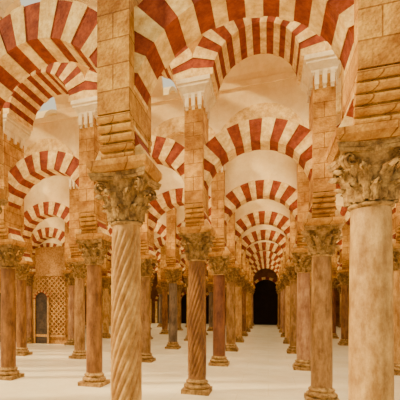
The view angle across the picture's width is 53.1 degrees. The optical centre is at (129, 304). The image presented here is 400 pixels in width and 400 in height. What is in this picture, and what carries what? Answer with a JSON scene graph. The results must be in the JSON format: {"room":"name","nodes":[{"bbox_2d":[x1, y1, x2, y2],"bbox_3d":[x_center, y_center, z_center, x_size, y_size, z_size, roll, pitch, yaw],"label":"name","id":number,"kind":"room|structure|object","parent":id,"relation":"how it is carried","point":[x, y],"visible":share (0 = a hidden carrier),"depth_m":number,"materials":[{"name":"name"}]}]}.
{"room":"mosque","nodes":[
{"label":"mosque","id":0,"kind":"room"},
{"bbox_2d":[4,0,96,16],"bbox_3d":[-1.617,-7.791,7.797,22.188,1.342,3.712,0,0,20],"label":"ceiling","id":1,"kind":"structure","parent":0,"point":[92,4],"depth_m":9.55,"materials":[{"name":"paint"}]},
{"bbox_2d":[35,86,177,118],"bbox_3d":[-1.181,-7.791,16.770,32.532,1.342,3.712,0,0,20],"label":"ceiling","id":2,"kind":"structure","parent":0,"point":[167,90],"depth_m":15.85,"materials":[{"name":"paint"}]},
{"bbox_2d":[54,54,293,114],"bbox_3d":[-0.180,-7.791,11.852,27.360,1.342,3.712,0,0,20],"label":"ceiling","id":3,"kind":"structure","parent":0,"point":[259,65],"depth_m":12.26,"materials":[{"name":"paint"}]},
{"bbox_2d":[0,323,399,399],"bbox_3d":[3.518,2.100,18.911,46.000,0.200,46.000,0,0,20],"label":"floor","id":4,"kind":"structure","parent":0,"point":[261,368],"depth_m":11.39,"materials":[{"name":"stone"}]},
{"bbox_2d":[0,188,8,213],"bbox_3d":[-2.335,0.130,5.769,0.770,3.740,0.770,0,0,20],"label":"marble column","id":5,"kind":"structure","parent":4,"relation":"on","point":[4,194],"depth_m":5.92,"materials":[{"name":"stone"}]},
{"bbox_2d":[0,0,13,178],"bbox_3d":[-2.335,-3.335,5.769,0.740,3.190,1.118,0,0,20],"label":"pier","id":6,"kind":"object","parent":5,"relation":"on","point":[4,4],"visible":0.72,"depth_m":6.09,"materials":[{"name":"stone"}]},
{"bbox_2d":[0,268,16,330],"bbox_3d":[-6.547,-0.500,20.985,2.180,5.000,0.240,0,0,20],"label":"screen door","id":7,"kind":"structure","parent":4,"relation":"on","point":[0,268],"depth_m":21.07,"materials":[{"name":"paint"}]},
{"bbox_2d":[0,239,27,380],"bbox_3d":[-3.336,0.130,10.688,0.770,3.740,0.770,0,0,20],"label":"marble column","id":8,"kind":"structure","parent":4,"relation":"on","point":[9,248],"depth_m":10.51,"materials":[{"name":"stone"}]},
{"bbox_2d":[0,113,31,238],"bbox_3d":[-3.336,-3.335,10.688,0.740,3.190,1.118,0,0,20],"label":"pier","id":9,"kind":"object","parent":8,"relation":"on","point":[15,135],"visible":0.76,"depth_m":10.45,"materials":[{"name":"stone"}]},
{"bbox_2d":[3,62,87,130],"bbox_3d":[-2.118,-6.015,10.256,2.586,2.170,1.099,0,0,20],"label":"arch","id":10,"kind":"object","parent":9,"relation":"on","point":[27,98],"visible":0.4,"depth_m":10.07,"materials":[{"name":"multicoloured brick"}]},
{"bbox_2d":[15,260,34,355],"bbox_3d":[-4.337,0.130,15.606,0.770,3.740,0.770,0,0,20],"label":"marble column","id":11,"kind":"structure","parent":4,"relation":"on","point":[21,273],"depth_m":15.43,"materials":[{"name":"stone"}]},
{"bbox_2d":[16,235,32,259],"bbox_3d":[-4.337,-3.335,15.606,0.740,3.190,1.118,0,0,20],"label":"pier","id":12,"kind":"object","parent":11,"relation":"on","point":[29,241],"visible":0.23,"depth_m":15.71,"materials":[{"name":"stone"}]},
{"bbox_2d":[26,271,34,343],"bbox_3d":[-5.338,0.130,20.525,0.770,3.740,0.770,0,0,20],"label":"marble column","id":13,"kind":"structure","parent":4,"relation":"on","point":[29,282],"depth_m":20.35,"materials":[{"name":"stone"}]},
{"bbox_2d":[32,246,68,343],"bbox_3d":[-4.109,-0.500,20.122,2.180,5.000,0.240,0,0,20],"label":"screen door","id":14,"kind":"structure","parent":4,"relation":"on","point":[50,288],"depth_m":20.10,"materials":[{"name":"paint"}]},
{"bbox_2d":[62,270,74,344],"bbox_3d":[-2.900,0.130,19.661,0.770,3.740,0.770,0,0,20],"label":"marble column","id":15,"kind":"structure","parent":4,"relation":"on","point":[70,280],"depth_m":19.47,"materials":[{"name":"stone"}]},
{"bbox_2d":[30,227,65,271],"bbox_3d":[-4.119,-2.737,20.093,2.586,2.453,0.549,0,0,20],"label":"arch","id":16,"kind":"object","parent":15,"relation":"on","point":[41,235],"visible":0.46,"depth_m":19.91,"materials":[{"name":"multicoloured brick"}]},
{"bbox_2d":[32,217,64,232],"bbox_3d":[-4.119,-5.261,20.093,2.586,3.678,0.880,0,0,20],"label":"wall","id":17,"kind":"structure","parent":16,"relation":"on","point":[56,222],"depth_m":19.89,"materials":[{"name":"beige paint"}]},
{"bbox_2d":[64,222,73,269],"bbox_3d":[-2.900,-3.335,19.661,0.740,3.190,1.118,0,0,20],"label":"pier","id":18,"kind":"object","parent":15,"relation":"on","point":[67,250],"visible":0.14,"depth_m":19.27,"materials":[{"name":"stone"}]},
{"bbox_2d":[66,258,86,358],"bbox_3d":[-1.900,0.130,14.743,0.770,3.740,0.770,0,0,20],"label":"marble column","id":19,"kind":"structure","parent":4,"relation":"on","point":[79,272],"depth_m":14.56,"materials":[{"name":"stone"}]},
{"bbox_2d":[22,201,70,261],"bbox_3d":[-3.118,-2.737,15.175,2.586,2.453,0.549,0,0,20],"label":"arch","id":20,"kind":"object","parent":19,"relation":"on","point":[34,215],"visible":0.56,"depth_m":15.08,"materials":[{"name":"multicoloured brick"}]},
{"bbox_2d":[24,112,74,211],"bbox_3d":[-3.118,-5.261,15.175,2.586,3.678,0.880,0,0,20],"label":"wall","id":21,"kind":"structure","parent":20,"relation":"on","point":[56,132],"depth_m":14.82,"materials":[{"name":"beige paint"}]},
{"bbox_2d":[66,176,84,257],"bbox_3d":[-1.900,-3.335,14.743,0.740,3.190,1.118,0,0,20],"label":"pier","id":22,"kind":"object","parent":19,"relation":"on","point":[74,223],"visible":0.45,"depth_m":14.33,"materials":[{"name":"stone"}]},
{"bbox_2d":[74,232,111,387],"bbox_3d":[-0.899,0.130,9.824,0.770,3.740,0.770,0,0,20],"label":"marble column","id":23,"kind":"structure","parent":4,"relation":"on","point":[94,252],"depth_m":9.64,"materials":[{"name":"stone"}]},
{"bbox_2d":[8,150,81,241],"bbox_3d":[-2.118,-2.737,10.256,2.586,2.453,0.549,0,0,20],"label":"arch","id":24,"kind":"object","parent":23,"relation":"on","point":[29,171],"visible":0.63,"depth_m":10.18,"materials":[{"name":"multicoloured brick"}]},
{"bbox_2d":[71,96,108,233],"bbox_3d":[-0.899,-3.335,9.824,0.740,3.190,1.118,0,0,20],"label":"pier","id":25,"kind":"object","parent":23,"relation":"on","point":[90,208],"visible":0.65,"depth_m":9.41,"materials":[{"name":"stone"}]},
{"bbox_2d":[102,276,110,337],"bbox_3d":[-1.464,0.130,23.716,0.770,3.740,0.770,0,0,20],"label":"marble column","id":26,"kind":"structure","parent":4,"relation":"on","point":[106,282],"depth_m":23.53,"materials":[{"name":"stone"}]},
{"bbox_2d":[102,246,111,275],"bbox_3d":[-1.464,-3.335,23.716,0.740,3.190,1.118,0,0,20],"label":"pier","id":27,"kind":"object","parent":26,"relation":"on","point":[107,265],"visible":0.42,"depth_m":23.34,"materials":[{"name":"stone"}]},
{"bbox_2d":[109,287,110,325],"bbox_3d":[-2.029,0.130,37.609,0.770,3.740,0.770,0,0,20],"label":"marble column","id":28,"kind":"structure","parent":4,"relation":"on","point":[110,287],"depth_m":37.42,"materials":[{"name":"stone"}]},
{"bbox_2d":[87,154,161,399],"bbox_3d":[-0.049,0.130,4.959,0.753,3.740,0.753,0,0,20],"label":"marble column","id":29,"kind":"structure","parent":4,"relation":"on","point":[126,180],"depth_m":4.79,"materials":[{"name":"stone"}]},
{"bbox_2d":[0,0,102,187],"bbox_3d":[-1.192,-2.737,5.364,2.426,2.453,0.549,0,0,20],"label":"arch","id":30,"kind":"object","parent":29,"relation":"on","point":[34,36],"visible":0.52,"depth_m":5.15,"materials":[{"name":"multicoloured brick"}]},
{"bbox_2d":[96,0,151,159],"bbox_3d":[-0.049,-3.335,4.959,0.740,3.190,1.118,0,0,20],"label":"pier","id":31,"kind":"object","parent":29,"relation":"on","point":[120,108],"visible":0.65,"depth_m":4.56,"materials":[{"name":"stone"}]},
{"bbox_2d":[141,254,157,362],"bbox_3d":[0.538,0.130,13.879,0.770,3.740,0.770,0,0,20],"label":"marble column","id":32,"kind":"structure","parent":4,"relation":"on","point":[148,262],"depth_m":13.69,"materials":[{"name":"stone"}]},
{"bbox_2d":[140,194,153,254],"bbox_3d":[0.538,-3.335,13.879,0.740,3.190,1.118,0,0,20],"label":"pier","id":33,"kind":"object","parent":32,"relation":"on","point":[146,235],"visible":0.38,"depth_m":13.47,"materials":[{"name":"stone"}]},
{"bbox_3d":[-0.681,-2.737,14.311,2.586,2.453,0.549,0,0,20],"label":"arch","id":34,"kind":"object","parent":32,"relation":"on","visible":0},
{"bbox_2d":[74,112,78,158],"bbox_3d":[-0.681,-5.261,14.311,2.586,3.678,0.880,0,0,20],"label":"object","id":35,"kind":"structure","parent":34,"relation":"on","point":[75,113],"depth_m":14.35,"materials":[{"name":"beige paint"}]},
{"bbox_2d":[150,275,154,338],"bbox_3d":[0.974,0.130,22.853,0.770,3.740,0.770,0,0,20],"label":"marble column","id":36,"kind":"structure","parent":4,"relation":"on","point":[152,276],"depth_m":22.77,"materials":[{"name":"stone"}]},
{"bbox_2d":[107,246,111,275],"bbox_3d":[-0.245,-2.737,23.285,2.586,2.453,0.549,0,0,20],"label":"arch","id":37,"kind":"object","parent":36,"relation":"on","point":[109,254],"visible":0.18,"depth_m":23.40,"materials":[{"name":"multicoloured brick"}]},
{"bbox_2d":[156,286,161,326],"bbox_3d":[2.846,0.130,35.882,0.770,3.740,0.770,0,0,20],"label":"marble column","id":38,"kind":"structure","parent":4,"relation":"on","point":[158,287],"depth_m":35.69,"materials":[{"name":"stone"}]},
{"bbox_2d":[158,279,168,333],"bbox_3d":[2.410,0.130,26.908,0.770,3.740,0.770,0,0,20],"label":"marble column","id":39,"kind":"structure","parent":4,"relation":"on","point":[163,283],"depth_m":26.73,"materials":[{"name":"stone"}]},
{"bbox_2d":[160,246,166,278],"bbox_3d":[2.410,-3.335,26.908,0.740,3.190,1.118,0,0,20],"label":"pier","id":40,"kind":"object","parent":39,"relation":"on","point":[163,255],"visible":0.38,"depth_m":26.50,"materials":[{"name":"stone"}]},
{"bbox_2d":[163,266,182,348],"bbox_3d":[1.975,0.130,17.934,0.770,3.740,0.770,0,0,20],"label":"marble column","id":41,"kind":"structure","parent":4,"relation":"on","point":[173,272],"depth_m":17.75,"materials":[{"name":"stone"}]},
{"bbox_2d":[154,222,166,266],"bbox_3d":[0.756,-2.737,18.366,2.586,2.453,0.549,0,0,20],"label":"arch","id":42,"kind":"object","parent":41,"relation":"on","point":[159,228],"visible":0.17,"depth_m":17.85,"materials":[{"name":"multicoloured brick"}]},
{"bbox_2d":[157,212,165,225],"bbox_3d":[0.756,-5.261,18.366,2.586,3.678,0.880,0,0,20],"label":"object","id":43,"kind":"structure","parent":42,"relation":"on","point":[162,219],"depth_m":17.96,"materials":[{"name":"beige paint"}]},
{"bbox_2d":[166,207,179,266],"bbox_3d":[1.975,-3.335,17.934,0.740,3.190,1.118,0,0,20],"label":"pier","id":44,"kind":"object","parent":41,"relation":"on","point":[172,252],"visible":0.59,"depth_m":17.54,"materials":[{"name":"stone"}]},
{"bbox_2d":[177,283,183,330],"bbox_3d":[3.847,0.130,30.963,0.770,3.740,0.770,0,0,20],"label":"marble column","id":45,"kind":"structure","parent":4,"relation":"on","point":[179,285],"depth_m":30.77,"materials":[{"name":"stone"}]},
{"bbox_2d":[183,274,188,340],"bbox_3d":[3.411,0.130,21.989,0.770,3.740,0.770,0,0,20],"label":"marble column","id":46,"kind":"structure","parent":4,"relation":"on","point":[185,276],"depth_m":21.90,"materials":[{"name":"stone"}]},
{"bbox_2d":[152,237,185,274],"bbox_3d":[2.193,-2.737,22.421,2.586,2.453,0.549,0,0,20],"label":"arch","id":47,"kind":"object","parent":46,"relation":"on","point":[159,242],"visible":0.16,"depth_m":22.34,"materials":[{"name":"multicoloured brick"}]},
{"bbox_2d":[185,244,188,273],"bbox_3d":[3.411,-3.335,21.989,0.740,3.190,1.118,0,0,20],"label":"pier","id":48,"kind":"object","parent":46,"relation":"on","point":[186,261],"visible":0.16,"depth_m":21.63,"materials":[{"name":"stone"}]},
{"bbox_2d":[177,225,215,395],"bbox_3d":[1.539,0.130,8.960,0.770,3.740,0.770,0,0,20],"label":"marble column","id":49,"kind":"structure","parent":4,"relation":"on","point":[197,239],"depth_m":8.78,"materials":[{"name":"stone"}]},
{"bbox_2d":[97,135,185,235],"bbox_3d":[0.320,-2.737,9.392,2.586,2.453,0.549,0,0,20],"label":"arch","id":50,"kind":"object","parent":49,"relation":"on","point":[167,152],"visible":0.23,"depth_m":8.94,"materials":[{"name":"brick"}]},
{"bbox_2d":[176,74,215,226],"bbox_3d":[1.539,-3.335,8.960,0.740,3.190,1.118,0,0,20],"label":"pier","id":51,"kind":"object","parent":49,"relation":"on","point":[197,93],"visible":0.82,"depth_m":8.55,"materials":[{"name":"stone"}]},
{"bbox_2d":[85,8,193,102],"bbox_3d":[0.320,-6.015,9.392,2.586,2.170,1.099,0,0,20],"label":"arch","id":52,"kind":"object","parent":51,"relation":"on","point":[181,67],"visible":0.12,"depth_m":8.59,"materials":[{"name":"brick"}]},
{"bbox_2d":[207,282,212,330],"bbox_3d":[6.285,0.130,30.099,0.770,3.740,0.770,0,0,20],"label":"marble column","id":53,"kind":"structure","parent":4,"relation":"on","point":[210,286],"depth_m":29.91,"materials":[{"name":"stone"}]},
{"bbox_2d":[180,257,207,282],"bbox_3d":[5.066,-2.737,30.531,2.586,2.453,0.549,0,0,20],"label":"arch","id":54,"kind":"object","parent":53,"relation":"on","point":[182,261],"visible":0.23,"depth_m":30.60,"materials":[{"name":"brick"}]},
{"bbox_2d":[208,265,213,281],"bbox_3d":[6.285,-3.335,30.099,0.740,3.190,1.118,0,0,20],"label":"pier","id":55,"kind":"object","parent":53,"relation":"on","point":[210,275],"visible":0.26,"depth_m":29.71,"materials":[{"name":"stone"}]},
{"bbox_2d":[207,251,231,366],"bbox_3d":[2.975,0.130,13.016,0.770,3.740,0.770,0,0,20],"label":"marble column","id":56,"kind":"structure","parent":4,"relation":"on","point":[219,261],"depth_m":12.83,"materials":[{"name":"stone"}]},
{"bbox_2d":[148,188,211,255],"bbox_3d":[1.757,-2.737,13.447,2.586,2.453,0.549,0,0,20],"label":"arch","id":57,"kind":"object","parent":56,"relation":"on","point":[173,198],"visible":0.42,"depth_m":13.42,"materials":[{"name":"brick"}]},
{"bbox_2d":[150,93,217,201],"bbox_3d":[1.757,-5.261,13.447,2.586,3.678,0.880,0,0,20],"label":"wall","id":58,"kind":"structure","parent":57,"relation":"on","point":[167,112],"depth_m":13.24,"materials":[{"name":"beige paint"}]},
{"bbox_2d":[211,164,226,251],"bbox_3d":[2.975,-3.335,13.016,0.740,3.190,1.118,0,0,20],"label":"pier","id":59,"kind":"object","parent":56,"relation":"on","point":[218,182],"visible":0.62,"depth_m":12.60,"materials":[{"name":"stone"}]},
{"bbox_2d":[225,264,239,351],"bbox_3d":[4.412,0.130,17.071,0.770,3.740,0.770,0,0,20],"label":"marble column","id":60,"kind":"structure","parent":4,"relation":"on","point":[231,277],"depth_m":16.89,"materials":[{"name":"stone"}]},
{"bbox_2d":[176,219,210,266],"bbox_3d":[3.193,-2.737,17.502,2.586,2.453,0.549,0,0,20],"label":"arch","id":61,"kind":"object","parent":60,"relation":"on","point":[178,239],"visible":0.13,"depth_m":17.60,"materials":[{"name":"stone"}]},
{"bbox_2d":[177,206,185,224],"bbox_3d":[3.193,-5.261,17.502,2.586,3.678,0.880,0,0,20],"label":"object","id":62,"kind":"structure","parent":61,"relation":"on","point":[180,210],"depth_m":17.69,"materials":[{"name":"beige paint"}]},
{"bbox_2d":[227,212,236,263],"bbox_3d":[4.412,-3.335,17.071,0.740,3.190,1.118,0,0,20],"label":"pier","id":63,"kind":"object","parent":60,"relation":"on","point":[231,246],"visible":0.28,"depth_m":16.64,"materials":[{"name":"stone"}]},
{"bbox_2d":[235,272,245,342],"bbox_3d":[5.849,0.130,21.126,0.770,3.740,0.770,0,0,20],"label":"marble column","id":64,"kind":"structure","parent":4,"relation":"on","point":[239,283],"depth_m":20.94,"materials":[{"name":"stone"}]},
{"bbox_2d":[236,235,241,271],"bbox_3d":[5.849,-3.335,21.126,0.740,3.190,1.118,0,0,20],"label":"pier","id":65,"kind":"object","parent":64,"relation":"on","point":[238,244],"visible":0.13,"depth_m":20.68,"materials":[{"name":"stone"}]},
{"bbox_2d":[242,278,248,335],"bbox_3d":[7.286,0.130,25.181,0.770,3.740,0.770,0,0,20],"label":"marble column","id":66,"kind":"structure","parent":4,"relation":"on","point":[244,287],"depth_m":24.99,"materials":[{"name":"stone"}]},
{"bbox_2d":[242,250,246,277],"bbox_3d":[7.286,-3.335,25.181,0.740,3.190,1.118,0,0,20],"label":"pier","id":67,"kind":"object","parent":66,"relation":"on","point":[244,253],"visible":0.11,"depth_m":24.73,"materials":[{"name":"stone"}]},
{"bbox_2d":[246,281,251,331],"bbox_3d":[8.722,0.130,29.236,0.770,3.740,0.770,0,0,20],"label":"marble column","id":68,"kind":"structure","parent":4,"relation":"on","point":[248,329],"depth_m":29.04,"materials":[{"name":"stone"}]},
{"bbox_2d":[249,284,253,328],"bbox_3d":[10.159,0.130,33.291,0.770,3.740,0.770,0,0,20],"label":"marble column","id":69,"kind":"structure","parent":4,"relation":"on","point":[252,285],"depth_m":33.10,"materials":[{"name":"stone"}]},
{"bbox_2d":[251,287,254,325],"bbox_3d":[11.596,0.130,37.346,0.770,3.740,0.770,0,0,20],"label":"marble column","id":70,"kind":"structure","parent":4,"relation":"on","point":[253,289],"depth_m":37.16,"materials":[{"name":"stone"}]},
{"bbox_2d":[276,286,278,326],"bbox_3d":[14.033,0.130,36.482,0.770,3.740,0.770,0,0,20],"label":"marble column","id":71,"kind":"structure","parent":4,"relation":"on","point":[277,325],"depth_m":36.39,"materials":[{"name":"stone"}]},
{"bbox_2d":[253,264,277,286],"bbox_3d":[12.814,-2.737,36.914,2.586,2.453,0.549,0,0,20],"label":"arch","id":72,"kind":"object","parent":71,"relation":"on","point":[267,266],"visible":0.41,"depth_m":36.69,"materials":[{"name":"beige stone"}]},
{"bbox_2d":[277,284,280,328],"bbox_3d":[12.597,0.130,32.427,0.770,3.740,0.770,0,0,20],"label":"marble column","id":73,"kind":"structure","parent":4,"relation":"on","point":[278,290],"depth_m":32.36,"materials":[{"name":"stone"}]},
{"bbox_2d":[251,258,278,283],"bbox_3d":[11.378,-2.737,32.859,2.586,2.453,0.549,0,0,20],"label":"arch","id":74,"kind":"object","parent":73,"relation":"on","point":[255,264],"visible":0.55,"depth_m":32.66,"materials":[{"name":"beige stone"}]},
{"bbox_2d":[278,281,282,332],"bbox_3d":[11.160,0.130,28.372,0.770,3.740,0.770,0,0,20],"label":"marble column","id":75,"kind":"structure","parent":4,"relation":"on","point":[279,286],"depth_m":28.28,"materials":[{"name":"stone"}]},
{"bbox_2d":[249,251,280,280],"bbox_3d":[9.941,-2.737,28.804,2.586,2.453,0.549,0,0,20],"label":"arch","id":76,"kind":"object","parent":75,"relation":"on","point":[262,254],"visible":0.55,"depth_m":28.58,"materials":[{"name":"stone"}]},
{"bbox_2d":[279,277,285,336],"bbox_3d":[9.723,0.130,24.317,0.770,3.740,0.770,0,0,20],"label":"marble column","id":77,"kind":"structure","parent":4,"relation":"on","point":[282,285],"depth_m":24.22,"materials":[{"name":"stone"}]},
{"bbox_2d":[246,242,282,277],"bbox_3d":[8.504,-2.737,24.749,2.586,2.453,0.549,0,0,20],"label":"arch","id":78,"kind":"object","parent":77,"relation":"on","point":[261,246],"visible":0.65,"depth_m":24.53,"materials":[{"name":"stone"}]},
{"bbox_2d":[282,271,289,343],"bbox_3d":[8.286,0.130,20.262,0.770,3.740,0.770,0,0,20],"label":"marble column","id":79,"kind":"structure","parent":4,"relation":"on","point":[286,281],"depth_m":20.13,"materials":[{"name":"stone"}]},
{"bbox_2d":[241,229,285,271],"bbox_3d":[7.068,-2.737,20.694,2.586,2.453,0.549,0,0,20],"label":"arch","id":80,"kind":"object","parent":79,"relation":"on","point":[250,238],"visible":0.66,"depth_m":20.48,"materials":[{"name":"stone"}]},
{"bbox_2d":[242,224,284,237],"bbox_3d":[7.068,-5.261,20.694,2.586,3.678,0.880,0,0,20],"label":"wall","id":81,"kind":"structure","parent":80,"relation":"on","point":[259,227],"depth_m":20.61,"materials":[{"name":"beige paint"}]},
{"bbox_2d":[285,235,288,270],"bbox_3d":[8.286,-3.335,20.262,0.740,3.190,1.118,0,0,20],"label":"pier","id":82,"kind":"object","parent":79,"relation":"on","point":[287,240],"visible":0.16,"depth_m":19.88,"materials":[{"name":"stone"}]},
{"bbox_2d":[285,262,296,353],"bbox_3d":[6.850,0.130,16.207,0.770,3.740,0.770,0,0,20],"label":"marble column","id":83,"kind":"structure","parent":4,"relation":"on","point":[292,275],"depth_m":16.04,"materials":[{"name":"stone"}]},
{"bbox_2d":[235,210,289,263],"bbox_3d":[5.631,-2.737,16.639,2.586,2.453,0.549,0,0,20],"label":"arch","id":84,"kind":"object","parent":83,"relation":"on","point":[278,220],"visible":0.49,"depth_m":16.43,"materials":[{"name":"stone"}]},
{"bbox_2d":[235,199,289,221],"bbox_3d":[5.631,-5.261,16.639,2.586,3.678,0.880,0,0,20],"label":"wall","id":85,"kind":"structure","parent":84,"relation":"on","point":[259,204],"depth_m":16.53,"materials":[{"name":"beige paint"}]},
{"bbox_2d":[289,211,295,261],"bbox_3d":[6.850,-3.335,16.207,0.740,3.190,1.118,0,0,20],"label":"pier","id":86,"kind":"object","parent":83,"relation":"on","point":[292,242],"visible":0.11,"depth_m":15.82,"materials":[{"name":"stone"}]},
{"bbox_2d":[290,248,311,370],"bbox_3d":[5.413,0.130,12.152,0.770,3.740,0.770,0,0,20],"label":"marble column","id":87,"kind":"structure","parent":4,"relation":"on","point":[302,261],"depth_m":11.98,"materials":[{"name":"stone"}]},
{"bbox_2d":[224,179,296,250],"bbox_3d":[4.194,-2.737,12.584,2.586,2.453,0.549,0,0,20],"label":"arch","id":88,"kind":"object","parent":87,"relation":"on","point":[283,193],"visible":0.59,"depth_m":12.38,"materials":[{"name":"stone"}]},
{"bbox_2d":[218,71,304,195],"bbox_3d":[4.194,-5.261,12.584,2.586,3.678,0.880,0,0,20],"label":"wall","id":89,"kind":"structure","parent":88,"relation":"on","point":[279,96],"depth_m":12.30,"materials":[{"name":"beige paint"}]},
{"bbox_2d":[296,162,308,247],"bbox_3d":[5.413,-3.335,12.152,0.740,3.190,1.118,0,0,20],"label":"pier","id":90,"kind":"object","parent":87,"relation":"on","point":[302,179],"visible":0.3,"depth_m":11.77,"materials":[{"name":"stone"}]},
{"bbox_2d":[300,216,344,399],"bbox_3d":[3.976,0.130,8.097,0.770,3.740,0.770,0,0,20],"label":"marble column","id":91,"kind":"structure","parent":4,"relation":"on","point":[322,234],"depth_m":7.92,"materials":[{"name":"stone"}]},
{"bbox_2d":[204,117,311,224],"bbox_3d":[2.758,-2.737,8.529,2.586,2.453,0.549,0,0,20],"label":"arch","id":92,"kind":"object","parent":91,"relation":"on","point":[289,138],"visible":0.54,"depth_m":8.33,"materials":[{"name":"multicoloured stone"}]},
{"bbox_2d":[300,50,340,217],"bbox_3d":[3.976,-3.335,8.097,0.740,3.190,1.118,0,0,20],"label":"pier","id":93,"kind":"object","parent":91,"relation":"on","point":[321,71],"visible":0.87,"depth_m":7.70,"materials":[{"name":"stone"}]},
{"bbox_2d":[193,16,324,98],"bbox_3d":[2.758,-6.015,8.529,2.586,2.170,1.099,0,0,20],"label":"arch","id":94,"kind":"object","parent":93,"relation":"on","point":[217,51],"visible":0.56,"depth_m":8.32,"materials":[{"name":"multicoloured stone"}]},
{"bbox_2d":[325,40,340,77],"bbox_3d":[5.195,-6.015,7.665,2.586,2.170,1.099,0,0,20],"label":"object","id":95,"kind":"structure","parent":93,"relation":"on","point":[327,45],"depth_m":7.57,"materials":[{"name":"beige stone"}]},
{"bbox_2d":[332,276,338,338],"bbox_3d":[12.161,0.130,23.453,0.770,3.740,0.770,0,0,20],"label":"marble column","id":96,"kind":"structure","parent":4,"relation":"on","point":[335,281],"depth_m":23.26,"materials":[{"name":"stone"}]},
{"bbox_2d":[332,247,336,275],"bbox_3d":[12.161,-3.335,23.453,0.740,3.190,1.118,0,0,20],"label":"pier","id":97,"kind":"object","parent":96,"relation":"on","point":[334,257],"visible":0.3,"depth_m":23.02,"materials":[{"name":"stone"}]},
{"bbox_2d":[337,285,340,327],"bbox_3d":[18.908,0.130,34.755,0.770,3.740,0.770,0,0,20],"label":"marble column","id":98,"kind":"structure","parent":4,"relation":"on","point":[338,286],"depth_m":34.69,"materials":[{"name":"stone"}]},
{"bbox_2d":[336,269,348,345],"bbox_3d":[10.724,0.130,19.398,0.770,3.740,0.770,0,0,20],"label":"marble column","id":99,"kind":"structure","parent":4,"relation":"on","point":[343,275],"depth_m":19.23,"materials":[{"name":"stone"}]},
{"bbox_2d":[336,233,341,269],"bbox_3d":[9.505,-2.737,19.830,2.586,2.453,0.549,0,0,20],"label":"arch","id":100,"kind":"object","parent":99,"relation":"on","point":[340,241],"visible":0.15,"depth_m":19.25,"materials":[{"name":"stone"}]},
{"bbox_2d":[339,224,349,268],"bbox_3d":[10.724,-3.335,19.398,0.740,3.190,1.118,0,0,20],"label":"pier","id":101,"kind":"object","parent":99,"relation":"on","point":[345,254],"visible":0.34,"depth_m":19.01,"materials":[{"name":"stone"}]},
{"bbox_2d":[326,119,399,399],"bbox_3d":[2.502,0.130,4.055,0.770,3.740,0.770,0,0,20],"label":"marble column","id":102,"kind":"structure","parent":4,"relation":"on","point":[366,157],"depth_m":3.88,"materials":[{"name":"stone"}]},
{"bbox_2d":[134,0,353,165],"bbox_3d":[1.227,-2.737,4.507,2.706,2.453,0.549,0,0,20],"label":"arch","id":103,"kind":"object","parent":102,"relation":"on","point":[162,28],"visible":0.47,"depth_m":4.55,"materials":[{"name":"stone"}]},
{"bbox_2d":[340,0,399,124],"bbox_3d":[2.502,-3.335,4.055,0.740,3.190,1.118,0,0,20],"label":"pier","id":104,"kind":"object","parent":102,"relation":"on","point":[372,74],"visible":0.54,"depth_m":3.68,"materials":[{"name":"stone"}]},
{"bbox_2d":[393,243,399,375],"bbox_3d":[7.851,0.130,11.288,0.770,3.740,0.770,0,0,20],"label":"marble column","id":105,"kind":"structure","parent":4,"relation":"on","point":[396,246],"depth_m":11.19,"materials":[{"name":"stone"}]},
{"bbox_2d":[336,176,395,242],"bbox_3d":[6.632,-2.737,11.720,2.586,2.453,0.549,0,0,20],"label":"arch","id":106,"kind":"object","parent":105,"relation":"on","point":[337,184],"visible":0.02,"depth_m":11.23,"materials":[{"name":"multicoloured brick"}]},
{"bbox_2d":[305,76,340,128],"bbox_3d":[6.632,-5.261,11.720,2.586,3.678,0.880,0,0,20],"label":"wall","id":107,"kind":"structure","parent":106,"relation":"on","point":[338,87],"depth_m":11.66,"materials":[{"name":"beige stone"}]},
{"bbox_2d":[392,163,399,242],"bbox_3d":[7.851,-3.335,11.288,0.740,3.190,1.118,0,0,20],"label":"pier","id":108,"kind":"object","parent":105,"relation":"on","point":[396,216],"visible":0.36,"depth_m":11.03,"materials":[{"name":"stone"}]},
{"bbox_3d":[9.287,0.130,15.343,0.770,3.740,0.770,0,0,20],"label":"marble column","id":109,"kind":"structure","parent":4,"relation":"on","visible":0},
{"bbox_2d":[336,205,349,225],"bbox_3d":[8.069,-2.737,15.775,2.586,2.453,0.549,0,0,20],"label":"arch","id":110,"kind":"object","parent":109,"relation":"on","point":[343,211],"visible":0.08,"depth_m":15.37,"materials":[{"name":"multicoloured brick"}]},
{"bbox_2d":[335,193,343,205],"bbox_3d":[8.069,-5.261,15.775,2.586,3.678,0.880,0,0,20],"label":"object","id":111,"kind":"structure","parent":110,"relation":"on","point":[339,200],"depth_m":15.55,"materials":[{"name":"beige stone"}]},
{"bbox_3d":[-3.901,0.130,24.580,0.770,3.740,0.770,0,0,20],"label":"marble column","id":112,"kind":"structure","parent":4,"relation":"on","visible":0},
{"bbox_2d":[38,243,59,247],"bbox_3d":[-5.120,-2.737,25.012,2.586,2.453,0.549,0,0,20],"label":"arch","id":113,"kind":"object","parent":112,"relation":"on","point":[43,244],"visible":0.12,"depth_m":24.74,"materials":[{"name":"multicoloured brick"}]},
{"bbox_2d":[40,238,61,245],"bbox_3d":[-5.120,-5.261,25.012,2.586,3.678,0.880,0,0,20],"label":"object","id":114,"kind":"structure","parent":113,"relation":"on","point":[52,240],"depth_m":24.80,"materials":[{"name":"beige paint"}]},
{"bbox_2d":[150,268,339,325],"bbox_3d":[11.046,-3.500,40.161,46.000,11.000,0.660,0,0,20],"label":"wall","id":115,"kind":"structure","parent":0,"point":[265,296],"depth_m":39.48,"materials":[{"name":"stone"}]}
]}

